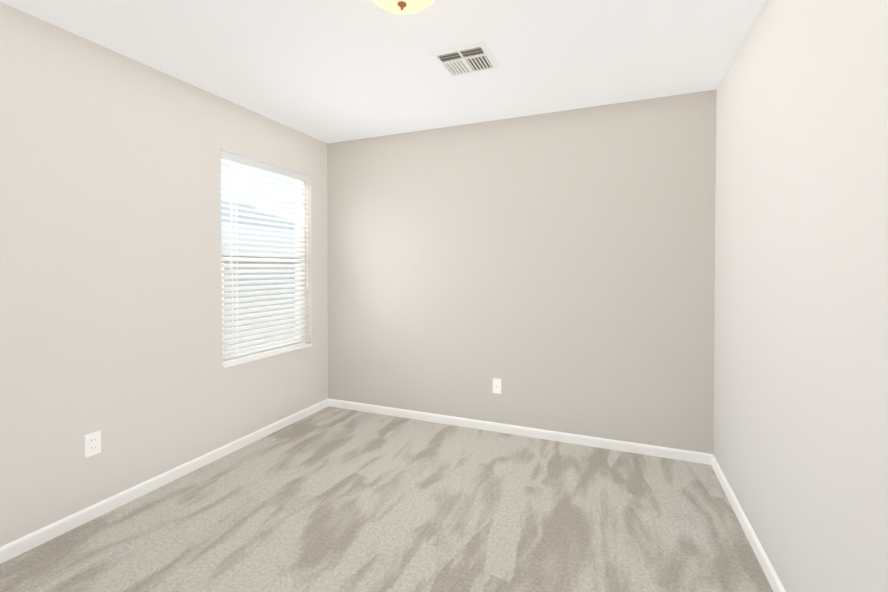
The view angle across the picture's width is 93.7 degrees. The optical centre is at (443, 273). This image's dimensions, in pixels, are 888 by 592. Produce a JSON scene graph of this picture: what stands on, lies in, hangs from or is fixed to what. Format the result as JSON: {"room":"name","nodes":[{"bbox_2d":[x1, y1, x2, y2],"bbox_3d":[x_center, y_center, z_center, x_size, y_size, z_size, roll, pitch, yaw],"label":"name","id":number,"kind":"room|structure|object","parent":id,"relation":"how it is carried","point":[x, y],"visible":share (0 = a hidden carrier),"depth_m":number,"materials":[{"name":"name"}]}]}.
{"room":"empty bedroom","nodes":[
{"label":"empty bedroom","id":0,"kind":"room"},
{"bbox_2d":[0,2,327,546],"bbox_3d":[-1.788,0.032,2.343,0.140,2.440,3.370,0,1,22],"label":"wall","id":1,"kind":"structure","parent":0,"point":[110,259],"depth_m":2.23,"materials":[{"name":"paint"}]},
{"bbox_2d":[84,430,100,457],"bbox_3d":[-1.799,0.872,2.133,0.007,0.115,0.070,0,1,22],"label":"electrical outlet","id":2,"kind":"object","parent":1,"relation":"attached to","point":[93,443],"visible":1,"depth_m":2.13,"materials":[{"name":"white plastic"}]},
{"bbox_2d":[0,399,327,563],"bbox_3d":[-1.691,1.217,2.395,0.013,0.068,3.230,0,1,22],"label":"baseboard","id":3,"kind":"structure","parent":1,"relation":"attached to","point":[17,547],"depth_m":2.32,"materials":[{"name":"white wood"}]},
{"bbox_2d":[221,159,304,362],"bbox_3d":[-1.437,-0.111,3.287,0.060,1.500,0.905,0,1,22],"label":"window","id":4,"kind":"structure","parent":1,"relation":"in","point":[299,215],"depth_m":3.38,"materials":[{"name":"white plastic"}]},
{"bbox_2d":[221,148,310,361],"bbox_3d":[-1.361,-0.129,3.255,0.082,1.458,0.897,0,1,22],"label":"window blinds","id":5,"kind":"object","parent":4,"relation":"attached to","point":[231,156],"visible":0.9,"depth_m":3.19,"materials":[{"name":"white plastic"}]},
{"bbox_2d":[222,343,312,367],"bbox_3d":[-1.369,0.630,3.268,0.086,0.018,0.903,0,1,22],"label":"window sill","id":6,"kind":"structure","parent":1,"relation":"attached to","point":[256,357],"depth_m":3.18,"materials":[{"name":"white wood"}]},
{"bbox_2d":[0,0,766,143],"bbox_3d":[-0.275,-1.241,1.780,3.355,0.120,3.510,0,1,22],"label":"ceiling","id":7,"kind":"structure","parent":0,"point":[329,71],"depth_m":2.21,"materials":[{"name":"white paint"}]},
{"bbox_2d":[372,0,434,13],"bbox_3d":[-0.165,-1.108,1.634,0.332,0.142,0.332,0,1,22],"label":"ceiling light","id":8,"kind":"object","parent":7,"relation":"attached to","point":[404,6],"visible":1,"depth_m":1.66,"materials":[{"name":"yellow glass"}]},
{"bbox_2d":[430,41,498,76],"bbox_3d":[0.122,-1.182,2.318,0.306,0.010,0.306,0,1,22],"label":"ceiling vent","id":9,"kind":"object","parent":7,"relation":"in","point":[466,59],"visible":1,"depth_m":2.30,"materials":[{"name":"white metal"}]},
{"bbox_2d":[0,406,772,591],"bbox_3d":[-0.275,1.289,1.814,3.355,0.060,3.510,0,1,22],"label":"floor","id":10,"kind":"structure","parent":0,"point":[331,499],"depth_m":2.08,"materials":[{"name":"carpet"}]},
{"bbox_2d":[327,90,715,453],"bbox_3d":[0.366,0.018,3.356,3.355,2.440,0.140,0,1,22],"label":"wall","id":11,"kind":"structure","parent":0,"point":[553,271],"depth_m":3.14,"materials":[{"name":"paint"}]},
{"bbox_2d":[493,378,500,393],"bbox_3d":[0.415,0.881,3.263,0.070,0.115,0.015,0,1,22],"label":"electrical outlet","id":12,"kind":"object","parent":11,"relation":"attached to","point":[496,385],"visible":1,"depth_m":3.26,"materials":[{"name":"white plastic"}]},
{"bbox_2d":[328,398,707,463],"bbox_3d":[0.343,1.205,3.298,3.030,0.068,0.013,0,1,22],"label":"baseboard","id":13,"kind":"structure","parent":11,"relation":"attached to","point":[658,451],"depth_m":3.15,"materials":[{"name":"white wood"}]},
{"bbox_2d":[713,0,887,591],"bbox_3d":[1.186,0.048,1.121,0.140,2.440,3.370,0,1,22],"label":"wall","id":14,"kind":"structure","parent":0,"point":[800,441],"depth_m":1.40,"materials":[{"name":"paint"}]},
{"bbox_2d":[708,453,785,591],"bbox_3d":[1.142,1.233,1.231,0.013,0.068,3.230,0,1,22],"label":"baseboard","id":15,"kind":"structure","parent":14,"relation":"attached to","point":[774,581],"depth_m":1.96,"materials":[{"name":"white wood"}]},
{"label":"outside","id":16,"kind":"structure","parent":0,"visible":0},
{"bbox_3d":[-17.201,4.094,17.906,39.560,0.100,60.000,0,1,22],"label":"ground","id":17,"kind":"structure","parent":16,"visible":0},
{"bbox_2d":[221,201,295,351],"bbox_3d":[-9.936,0.641,13.253,7.500,6.930,15.000,0,1,22],"label":"house","id":18,"kind":"structure","parent":17,"relation":"on","point":[251,229],"depth_m":14.08,"materials":[{"name":"white"}]}
]}

